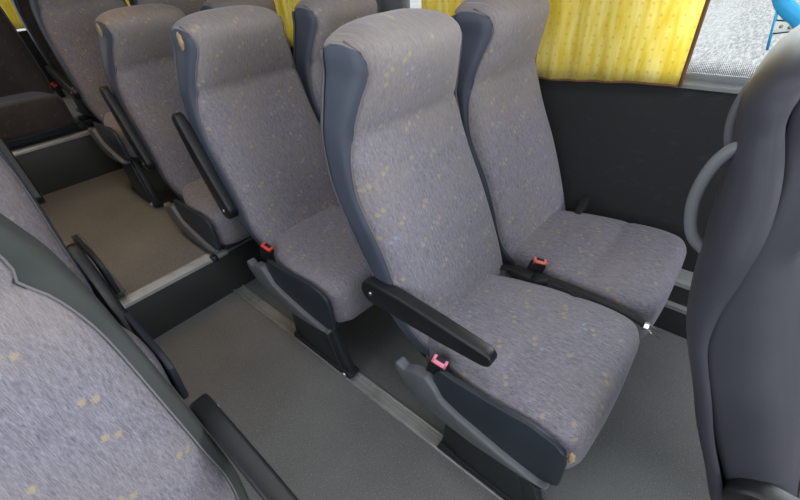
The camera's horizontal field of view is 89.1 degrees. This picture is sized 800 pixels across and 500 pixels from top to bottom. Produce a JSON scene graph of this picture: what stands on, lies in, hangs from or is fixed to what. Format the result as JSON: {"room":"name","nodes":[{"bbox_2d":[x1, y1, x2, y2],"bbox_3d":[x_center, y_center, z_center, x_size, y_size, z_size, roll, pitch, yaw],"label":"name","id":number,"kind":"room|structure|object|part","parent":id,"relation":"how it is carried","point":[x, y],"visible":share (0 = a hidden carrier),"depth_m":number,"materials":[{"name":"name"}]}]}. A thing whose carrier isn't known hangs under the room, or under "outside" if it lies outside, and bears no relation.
{"room":"vehicle interior","nodes":[
{"label":"vehicle interior","id":0,"kind":"room"},
{"bbox_2d":[18,30,63,90],"bbox_3d":[-3.321,-1.164,3.347,0.060,1.010,2.520,25,46,34],"label":"wall","id":1,"kind":"structure","parent":0,"point":[25,36],"depth_m":3.39,"materials":[{"name":"black carpet"}]},
{"bbox_2d":[10,89,94,150],"bbox_3d":[-2.674,-0.682,3.007,1.630,0.547,2.400,25,46,34],"label":"platform","id":2,"kind":"object","parent":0,"point":[68,100],"visible":0.11,"depth_m":2.88,"materials":[{"name":"plastic"}]},
{"bbox_2d":[0,6,87,148],"bbox_3d":[-2.364,-1.110,2.300,0.734,0.932,0.497,25,46,34],"label":"seat","id":3,"kind":"object","parent":2,"relation":"on","point":[30,110],"visible":1,"depth_m":2.43,"materials":[{"name":"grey fabric"}]},
{"bbox_3d":[-2.486,-1.200,2.393,0.368,0.878,0.447,25,46,34],"label":"backrest","id":4,"kind":"part","parent":3,"relation":"part of","materials":[{"name":"brown fabric"}]},
{"bbox_3d":[-2.375,-1.313,2.505,0.297,0.783,0.076,25,46,34],"label":"panel","id":5,"kind":"part","parent":3,"relation":"part of","materials":[{"name":"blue plastic"}]},
{"bbox_2d":[0,91,73,141],"bbox_3d":[-2.259,-0.809,2.403,0.483,0.175,0.442,25,46,34],"label":"seat cushion","id":6,"kind":"object","parent":3,"relation":"on","point":[24,115],"depth_m":2.31,"materials":[{"name":"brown fabric"}]},
{"bbox_2d":[11,130,89,155],"bbox_3d":[-2.405,-0.398,2.127,0.060,0.020,1.425,25,46,34],"label":"trim","id":7,"kind":"structure","parent":2,"relation":"on","point":[31,148],"depth_m":2.40,"materials":[{"name":"metal"}]},
{"bbox_2d":[11,0,100,126],"bbox_3d":[-2.027,-1.355,2.595,0.734,0.932,0.497,25,46,34],"label":"seat","id":8,"kind":"object","parent":2,"relation":"on","point":[22,7],"visible":0.22,"depth_m":2.57,"materials":[{"name":"grey patterned fabric"},{"name":"dark plastic"},{"name":"blue grey vinyl"}]},
{"bbox_3d":[-2.292,-1.374,2.577,0.297,0.783,0.076,25,46,34],"label":"panel","id":9,"kind":"part","parent":8,"relation":"part of","materials":[{"name":"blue plastic"}]},
{"bbox_3d":[-2.149,-1.445,2.688,0.368,0.878,0.447,25,46,34],"label":"backrest","id":10,"kind":"part","parent":8,"relation":"part of","materials":[{"name":"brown fabric"}]},
{"bbox_2d":[71,96,94,116],"bbox_3d":[-1.923,-1.054,2.698,0.483,0.175,0.442,25,46,34],"label":"seat cushion","id":11,"kind":"object","parent":8,"relation":"on","point":[81,107],"depth_m":2.51,"materials":[{"name":"fabric"}]},
{"bbox_2d":[15,135,123,195],"bbox_3d":[-2.071,-0.504,2.467,0.006,0.257,2.400,25,46,34],"label":"step riser","id":12,"kind":"structure","parent":2,"relation":"attached to","point":[60,166],"depth_m":2.49,"materials":[{"name":"plastic"}]},
{"bbox_2d":[40,164,252,298],"bbox_3d":[-1.497,-0.029,2.206,1.490,0.278,2.400,25,46,34],"label":"floor","id":13,"kind":"structure","parent":0,"point":[138,242],"depth_m":2.08,"materials":[{"name":"plastic"}]},
{"bbox_2d":[0,136,125,294],"bbox_3d":[-1.494,-0.160,1.357,0.735,0.926,0.519,25,46,34],"label":"seat","id":14,"kind":"object","parent":13,"relation":"on","point":[77,238],"visible":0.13,"depth_m":1.59,"materials":[{"name":"plastic"}]},
{"bbox_3d":[-1.560,-0.361,1.624,0.074,0.392,0.038,1,29,49],"label":"armrest","id":15,"kind":"part","parent":14,"relation":"part of","materials":[{"name":"black plastic"}]},
{"bbox_2d":[63,241,108,285],"bbox_3d":[-1.375,0.133,1.473,0.483,0.175,0.442,25,46,34],"label":"armrest","id":16,"kind":"object","parent":14,"relation":"on","point":[98,264],"depth_m":1.49,"materials":[{"name":"plastic"}]},
{"bbox_2d":[73,234,120,293],"bbox_3d":[-1.187,0.049,1.586,0.339,0.168,0.016,25,46,34],"label":"panel","id":17,"kind":"object","parent":14,"relation":"on","point":[105,273],"depth_m":1.51,"materials":[{"name":"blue plastic"}]},
{"bbox_3d":[-1.230,0.053,1.653,0.441,0.141,0.032,25,46,34],"label":"frame rail","id":18,"kind":"part","parent":14,"relation":"part of","materials":[{"name":"grey plastic"}]},
{"bbox_2d":[29,0,163,206],"bbox_3d":[-1.537,-0.942,2.237,0.917,1.138,0.518,25,46,34],"label":"seat","id":19,"kind":"object","parent":13,"relation":"on","point":[67,27],"visible":0.57,"depth_m":2.14,"materials":[{"name":"fabric"}]},
{"bbox_3d":[-1.877,-0.939,2.268,0.392,0.074,0.038,35,51,25],"label":"armrest","id":20,"kind":"part","parent":19,"relation":"part of","materials":[{"name":"black plastic"}]},
{"bbox_3d":[-1.732,-1.017,2.113,0.297,0.783,0.076,25,46,34],"label":"panel","id":21,"kind":"part","parent":19,"relation":"part of","materials":[{"name":"blue plastic"}]},
{"bbox_3d":[-1.590,-1.089,2.224,0.368,0.878,0.447,25,46,34],"label":"backrest","id":22,"kind":"part","parent":19,"relation":"part of","materials":[{"name":"fabric"}]},
{"bbox_3d":[-1.532,-0.548,2.138,0.441,0.141,0.032,25,46,34],"label":"frame rail","id":23,"kind":"part","parent":19,"relation":"part of","materials":[{"name":"grey plastic"}]},
{"bbox_2d":[93,122,130,161],"bbox_3d":[-1.478,-0.559,2.081,0.339,0.168,0.016,25,46,34],"label":"panel","id":24,"kind":"object","parent":19,"relation":"on","point":[111,140],"depth_m":2.06,"materials":[{"name":"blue plastic"}]},
{"bbox_2d":[104,111,136,157],"bbox_3d":[-1.363,-0.697,2.233,0.483,0.175,0.442,25,46,34],"label":"seat cushion","id":25,"kind":"object","parent":19,"relation":"on","point":[115,139],"depth_m":2.02,"materials":[{"name":"fabric"}]},
{"bbox_2d":[93,4,250,253],"bbox_3d":[-0.886,-0.549,1.816,0.744,0.926,0.528,25,46,34],"label":"seat","id":26,"kind":"object","parent":13,"relation":"on","point":[136,48],"visible":0.56,"depth_m":1.78,"materials":[{"name":"fabric"}]},
{"bbox_3d":[-1.237,-0.547,1.848,0.038,0.392,0.074,-36,19,-35],"label":"armrest","id":27,"kind":"part","parent":26,"relation":"part of","materials":[{"name":"black plastic"}]},
{"bbox_3d":[-1.141,-0.573,1.808,0.297,0.783,0.076,25,46,34],"label":"panel","id":28,"kind":"part","parent":26,"relation":"part of","materials":[{"name":"grey fabric"}]},
{"bbox_3d":[-0.999,-0.644,1.918,0.368,0.878,0.447,25,46,34],"label":"backrest","id":29,"kind":"part","parent":26,"relation":"part of","materials":[{"name":"fabric"}]},
{"bbox_3d":[-0.941,-0.104,1.832,0.441,0.141,0.032,25,46,34],"label":"frame rail","id":30,"kind":"part","parent":26,"relation":"part of","materials":[{"name":"grey plastic"}]},
{"bbox_2d":[174,199,221,250],"bbox_3d":[-0.887,-0.115,1.775,0.339,0.168,0.016,25,46,34],"label":"panel","id":31,"kind":"object","parent":26,"relation":"on","point":[195,222],"depth_m":1.76,"materials":[{"name":"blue plastic"}]},
{"bbox_2d":[183,178,250,244],"bbox_3d":[-0.772,-0.252,1.928,0.483,0.175,0.442,25,46,34],"label":"seat cushion","id":32,"kind":"object","parent":26,"relation":"on","point":[201,212],"depth_m":1.73,"materials":[{"name":"fabric"}]},
{"bbox_2d":[118,249,227,308],"bbox_3d":[-1.272,0.340,1.445,0.060,0.020,1.425,25,46,34],"label":"trim","id":33,"kind":"structure","parent":13,"relation":"on","point":[128,300],"depth_m":1.69,"materials":[{"name":"metal"}]},
{"bbox_2d":[210,254,218,261],"bbox_3d":[-0.819,0.036,1.793,0.032,0.032,0.028,25,46,34],"label":"bolt","id":34,"kind":"object","parent":33,"relation":"attached to","point":[213,257],"visible":0.97,"depth_m":1.78,"materials":[{"name":"paint"}]},
{"bbox_2d":[200,0,276,12],"bbox_3d":[-0.566,-0.779,2.096,0.734,0.932,0.497,25,46,34],"label":"seat","id":35,"kind":"object","parent":13,"relation":"on","point":[208,4],"visible":0.03,"depth_m":1.95,"materials":[{"name":"fabric"}]},
{"bbox_3d":[-0.831,-0.798,2.079,0.297,0.783,0.076,25,46,34],"label":"panel","id":36,"kind":"part","parent":35,"relation":"part of","materials":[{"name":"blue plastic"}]},
{"bbox_2d":[154,270,710,499],"bbox_3d":[0.799,1.127,0.543,4.630,0.060,2.400,25,46,34],"label":"floor","id":37,"kind":"structure","parent":0,"point":[322,436],"depth_m":1.35,"materials":[{"name":"plastic"}]},
{"bbox_2d":[0,149,188,398],"bbox_3d":[-1.026,0.171,1.037,0.739,1.152,0.501,23,44,33],"label":"seat","id":38,"kind":"object","parent":37,"relation":"on","point":[18,204],"visible":0.3,"depth_m":1.17,"materials":[{"name":"fabric"}]},
{"bbox_3d":[-1.175,0.008,1.047,0.368,0.878,0.447,25,42,34],"label":"backrest","id":39,"kind":"part","parent":38,"relation":"part of","materials":[{"name":"fabric"}]},
{"bbox_3d":[-1.058,-0.100,1.168,0.055,0.783,0.300,-33,44,-33],"label":"panel","id":40,"kind":"part","parent":38,"relation":"part of","materials":[{"name":"blue plastic"}]},
{"bbox_3d":[-0.984,0.153,1.359,0.074,0.392,0.038,-13,20,44],"label":"armrest","id":41,"kind":"part","parent":38,"relation":"part of","materials":[{"name":"black plastic"}]},
{"bbox_2d":[122,327,173,388],"bbox_3d":[-0.917,0.378,1.085,0.483,0.175,0.442,25,42,34],"label":"seat cushion","id":42,"kind":"object","parent":38,"relation":"on","point":[139,336],"depth_m":1.12,"materials":[{"name":"fabric"}]},
{"bbox_2d":[124,312,188,398],"bbox_3d":[-0.728,0.305,1.205,0.339,0.168,0.016,25,43,34],"label":"panel","id":43,"kind":"object","parent":38,"relation":"on","point":[168,370],"depth_m":1.12,"materials":[{"name":"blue plastic"}]},
{"bbox_2d":[0,213,298,499],"bbox_3d":[-0.373,0.482,0.524,0.742,1.130,0.540,23,44,33],"label":"seat","id":44,"kind":"object","parent":37,"relation":"on","point":[85,414],"visible":1,"depth_m":0.59,"materials":[{"name":"fabric"}]},
{"bbox_3d":[-0.536,0.340,0.526,0.368,0.878,0.447,25,48,34],"label":"backrest","id":45,"kind":"part","parent":44,"relation":"part of","materials":[{"name":"fabric"}]},
{"bbox_3d":[-0.252,0.374,0.700,0.392,0.074,0.038,25,48,34],"label":"armrest","id":46,"kind":"part","parent":44,"relation":"part of","materials":[{"name":"black plastic"}]},
{"bbox_2d":[234,285,504,499],"bbox_3d":[0.278,0.675,1.160,2.822,0.013,0.052,25,46,34],"label":"trim","id":47,"kind":"structure","parent":37,"relation":"on","point":[405,416],"depth_m":1.42,"materials":[{"name":"metal"}]},
{"bbox_2d":[169,5,372,378],"bbox_3d":[-0.327,-0.206,1.462,0.744,1.139,0.528,25,46,34],"label":"seat","id":48,"kind":"object","parent":47,"relation":"on","point":[251,128],"visible":0.84,"depth_m":1.41,"materials":[{"name":"fabric"}]},
{"bbox_3d":[-0.685,-0.290,1.432,0.038,0.392,0.074,-36,19,-35],"label":"armrest","id":49,"kind":"part","parent":48,"relation":"part of","materials":[{"name":"black plastic"}]},
{"bbox_3d":[-0.590,-0.315,1.391,0.297,0.783,0.076,25,46,34],"label":"panel","id":50,"kind":"part","parent":48,"relation":"part of","materials":[{"name":"grey fabric"}]},
{"bbox_3d":[-0.447,-0.387,1.502,0.368,0.878,0.447,25,46,34],"label":"backrest","id":51,"kind":"part","parent":48,"relation":"part of","materials":[{"name":"fabric"}]},
{"bbox_3d":[-0.389,0.154,1.416,0.441,0.141,0.032,25,46,34],"label":"frame rail","id":52,"kind":"part","parent":48,"relation":"part of","materials":[{"name":"grey plastic"}]},
{"bbox_3d":[-0.336,-0.500,1.613,0.297,0.783,0.076,25,46,34],"label":"panel","id":53,"kind":"part","parent":48,"relation":"part of","materials":[{"name":"blue plastic"}]},
{"bbox_2d":[266,259,336,330],"bbox_3d":[-0.336,0.142,1.359,0.339,0.168,0.016,25,46,34],"label":"panel","id":54,"kind":"object","parent":48,"relation":"on","point":[304,296],"depth_m":1.34,"materials":[{"name":"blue plastic"}]},
{"bbox_2d":[272,206,372,321],"bbox_3d":[-0.221,0.005,1.512,0.483,0.175,0.442,25,46,34],"label":"seat cushion","id":55,"kind":"object","parent":48,"relation":"on","point":[316,246],"depth_m":1.37,"materials":[{"name":"fabric"}]},
{"bbox_2d":[319,8,639,499],"bbox_3d":[0.226,0.051,1.047,0.735,1.139,0.519,25,46,34],"label":"seat","id":56,"kind":"object","parent":47,"relation":"on","point":[523,378],"visible":0.99,"depth_m":0.97,"materials":[{"name":"fabric"}]},
{"bbox_3d":[-0.038,-0.057,0.975,0.297,0.783,0.076,25,46,34],"label":"panel","id":57,"kind":"part","parent":56,"relation":"part of","materials":[{"name":"blue plastic"}]},
{"bbox_3d":[0.105,-0.129,1.085,0.368,0.878,0.447,25,46,34],"label":"backrest","id":58,"kind":"part","parent":56,"relation":"part of","materials":[{"name":"fabric"}]},
{"bbox_3d":[0.055,0.159,0.974,0.392,0.074,0.038,25,46,34],"label":"armrest","id":59,"kind":"part","parent":56,"relation":"part of","materials":[{"name":"black plastic"}]},
{"bbox_3d":[0.162,0.412,1.000,0.441,0.141,0.032,25,46,34],"label":"frame rail","id":60,"kind":"part","parent":56,"relation":"part of","materials":[{"name":"grey plastic"}]},
{"bbox_2d":[433,370,566,485],"bbox_3d":[0.216,0.400,0.943,0.339,0.168,0.016,25,46,34],"label":"panel","id":61,"kind":"object","parent":56,"relation":"on","point":[521,439],"depth_m":0.92,"materials":[{"name":"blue plastic"}]},
{"bbox_2d":[426,275,639,468],"bbox_3d":[0.331,0.263,1.095,0.483,0.175,0.442,25,46,34],"label":"seat cushion","id":62,"kind":"object","parent":56,"relation":"on","point":[563,362],"depth_m":0.98,"materials":[{"name":"fabric"}]},
{"bbox_2d":[500,264,660,338],"bbox_3d":[0.496,0.129,1.165,0.459,0.049,0.051,22,44,32],"label":"belt","id":63,"kind":"object","parent":56,"relation":"attached to","point":[517,272],"visible":0.98,"depth_m":1.16,"materials":[{"name":"black fabric"}]},
{"bbox_2d":[684,25,799,499],"bbox_3d":[0.774,0.303,0.640,0.754,1.136,0.528,25,46,34],"label":"seat","id":64,"kind":"object","parent":47,"relation":"on","point":[743,313],"visible":1,"depth_m":0.52,"materials":[{"name":"fabric"}]},
{"bbox_3d":[0.410,-0.060,0.520,0.073,0.182,0.016,25,46,34],"label":"grab handle","id":65,"kind":"part","parent":64,"relation":"part of","materials":[{"name":"grey plastic"}]},
{"bbox_3d":[0.593,-0.220,0.680,0.073,0.182,0.016,25,46,34],"label":"grab handle","id":66,"kind":"part","parent":64,"relation":"part of","materials":[{"name":"grey plastic"}]},
{"bbox_3d":[0.563,0.178,0.567,0.295,0.803,0.173,25,46,34],"label":"panel","id":67,"kind":"part","parent":64,"relation":"part of","materials":[{"name":"grey plastic"}]},
{"bbox_3d":[0.651,0.431,0.519,0.392,0.074,0.038,25,46,34],"label":"armrest","id":68,"kind":"part","parent":64,"relation":"part of","materials":[{"name":"grey plastic"}]},
{"bbox_2d":[290,48,737,271],"bbox_3d":[0.414,-0.359,1.877,7.750,0.932,0.060,25,46,34],"label":"wall","id":69,"kind":"structure","parent":0,"point":[638,152],"depth_m":1.40,"materials":[{"name":"black plastic"}]},
{"bbox_2d":[129,0,205,14],"bbox_3d":[-1.157,-1.224,2.402,0.734,0.932,0.497,25,46,34],"label":"seat","id":70,"kind":"object","parent":69,"relation":"attached to","point":[189,7],"visible":0.02,"depth_m":2.44,"materials":[{"name":"fabric"}]},
{"bbox_3d":[-1.422,-1.243,2.385,0.297,0.783,0.076,25,46,34],"label":"panel","id":71,"kind":"part","parent":70,"relation":"part of","materials":[{"name":"blue plastic"}]},
{"bbox_2d":[125,239,274,339],"bbox_3d":[-0.939,0.213,1.770,0.006,0.205,2.400,25,46,34],"label":"step riser","id":72,"kind":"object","parent":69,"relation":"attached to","point":[167,308],"depth_m":1.80,"materials":[{"name":"plastic"}]},
{"bbox_2d":[292,0,377,122],"bbox_3d":[-0.015,-0.522,1.680,0.734,0.932,0.497,25,46,34],"label":"seat","id":73,"kind":"object","parent":69,"relation":"attached to","point":[314,21],"visible":0.16,"depth_m":1.55,"materials":[{"name":"fabric"}]},
{"bbox_3d":[-0.279,-0.541,1.663,0.297,0.783,0.076,25,46,34],"label":"panel","id":74,"kind":"part","parent":73,"relation":"part of","materials":[{"name":"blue plastic"}]},
{"bbox_2d":[376,0,381,12],"bbox_3d":[-0.739,-1.569,2.174,1.745,0.832,0.066,25,46,34],"label":"window","id":75,"kind":"structure","parent":69,"relation":"in","point":[378,1],"depth_m":1.80,"materials":[{"name":"clear glass"}]},
{"bbox_2d":[274,0,300,47],"bbox_3d":[-0.789,-1.546,2.165,1.596,0.831,0.028,25,46,34],"label":"window curtain","id":76,"kind":"object","parent":75,"relation":"hanging from","point":[284,8],"visible":0.06,"depth_m":2.21,"materials":[{"name":"yellow fabric"}]},
{"bbox_2d":[381,0,397,11],"bbox_3d":[-0.044,-1.252,1.657,0.100,0.828,0.057,25,46,34],"label":"trim","id":77,"kind":"structure","parent":69,"relation":"attached to","point":[386,5],"depth_m":1.77,"materials":[{"name":"grey plastic"}]},
{"bbox_2d":[451,0,686,338],"bbox_3d":[0.530,-0.259,1.258,0.735,0.932,0.518,25,46,34],"label":"seat","id":78,"kind":"object","parent":69,"relation":"attached to","point":[632,266],"visible":0.77,"depth_m":1.25,"materials":[{"name":"fabric"}]},
{"bbox_3d":[0.272,-0.283,1.247,0.297,0.783,0.076,25,46,34],"label":"panel","id":79,"kind":"part","parent":78,"relation":"part of","materials":[{"name":"grey fabric"}]},
{"bbox_3d":[0.415,-0.355,1.357,0.368,0.878,0.447,25,46,34],"label":"backrest","id":80,"kind":"part","parent":78,"relation":"part of","materials":[{"name":"fabric"}]},
{"bbox_2d":[571,195,589,213],"bbox_3d":[0.659,-0.151,1.512,0.055,0.094,0.088,25,46,34],"label":"belt","id":81,"kind":"object","parent":78,"relation":"attached to","point":[578,207],"visible":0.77,"depth_m":1.49,"materials":[{"name":"black fabric"}]},
{"bbox_2d":[507,210,686,338],"bbox_3d":[0.641,0.037,1.367,0.483,0.175,0.442,25,46,34],"label":"seat cushion","id":82,"kind":"object","parent":78,"relation":"on","point":[632,266],"depth_m":1.26,"materials":[{"name":"fabric"}]},
{"bbox_2d":[398,0,759,93],"bbox_3d":[0.929,-0.790,0.916,2.515,0.832,0.066,25,46,34],"label":"window","id":83,"kind":"structure","parent":69,"relation":"in","point":[706,81],"depth_m":1.17,"materials":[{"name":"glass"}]},
{"bbox_2d":[421,0,710,87],"bbox_3d":[0.438,-0.964,1.231,0.972,0.836,0.028,25,46,34],"label":"window curtain","id":84,"kind":"object","parent":83,"relation":"hanging from","point":[644,42],"visible":0.56,"depth_m":1.24,"materials":[{"name":"yellow fabric"}]},
{"bbox_2d":[653,285,689,338],"bbox_3d":[1.528,0.443,1.167,4.522,0.205,0.060,25,46,34],"label":"trim","id":85,"kind":"structure","parent":69,"relation":"attached to","point":[672,321],"depth_m":1.53,"materials":[{"name":"plastic"}]},
{"bbox_2d":[664,269,692,314],"bbox_3d":[1.522,0.379,1.118,4.520,0.143,0.064,25,46,34],"label":"trim","id":86,"kind":"structure","parent":69,"relation":"attached to","point":[684,279],"depth_m":1.49,"materials":[{"name":"metal"}]},
{"label":"outside","id":87,"kind":"structure","parent":0,"visible":0},
{"bbox_2d":[765,0,799,49],"bbox_3d":[1.117,-0.703,1.152,0.228,0.310,0.024,25,46,34],"label":"railing","id":88,"kind":"object","parent":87,"point":[788,10],"visible":0.86,"depth_m":1.17,"materials":[{"name":"blue metal"}]},
{"bbox_3d":[1.103,-0.666,1.199,0.027,0.138,0.008,25,46,34],"label":"rod","id":89,"kind":"part","parent":88,"relation":"part of","materials":[{"name":"blue paint"}]},
{"bbox_3d":[1.124,-0.648,1.184,0.057,0.031,0.003,25,46,34],"label":"plate","id":90,"kind":"part","parent":88,"relation":"part of","materials":[{"name":"white metal"}]},
{"bbox_3d":[1.117,-0.703,1.152,0.228,0.310,0.024,25,46,34],"label":"frame","id":91,"kind":"part","parent":88,"relation":"part of","materials":[{"name":"blue paint"}]},
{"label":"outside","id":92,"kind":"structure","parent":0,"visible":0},
{"bbox_2d":[16,0,799,75],"bbox_3d":[-0.711,-6.343,12.851,100.000,0.050,100.000,25,46,34],"label":"ground","id":93,"kind":"structure","parent":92,"point":[735,29],"depth_m":10.88,"materials":[{"name":"white snow"}]},
{"bbox_3d":[-3.422,-2.327,2.495,0.060,0.380,2.520,25,46,34],"label":"wall","id":94,"kind":"structure","parent":0,"visible":0},
{"bbox_2d":[0,0,24,28],"bbox_3d":[-2.893,-2.152,3.161,0.017,0.700,0.900,25,46,34],"label":"curtain","id":95,"kind":"object","parent":94,"relation":"hanging from","point":[7,6],"visible":0.06,"depth_m":3.17,"materials":[{"name":"yellow fabric"}]}
]}

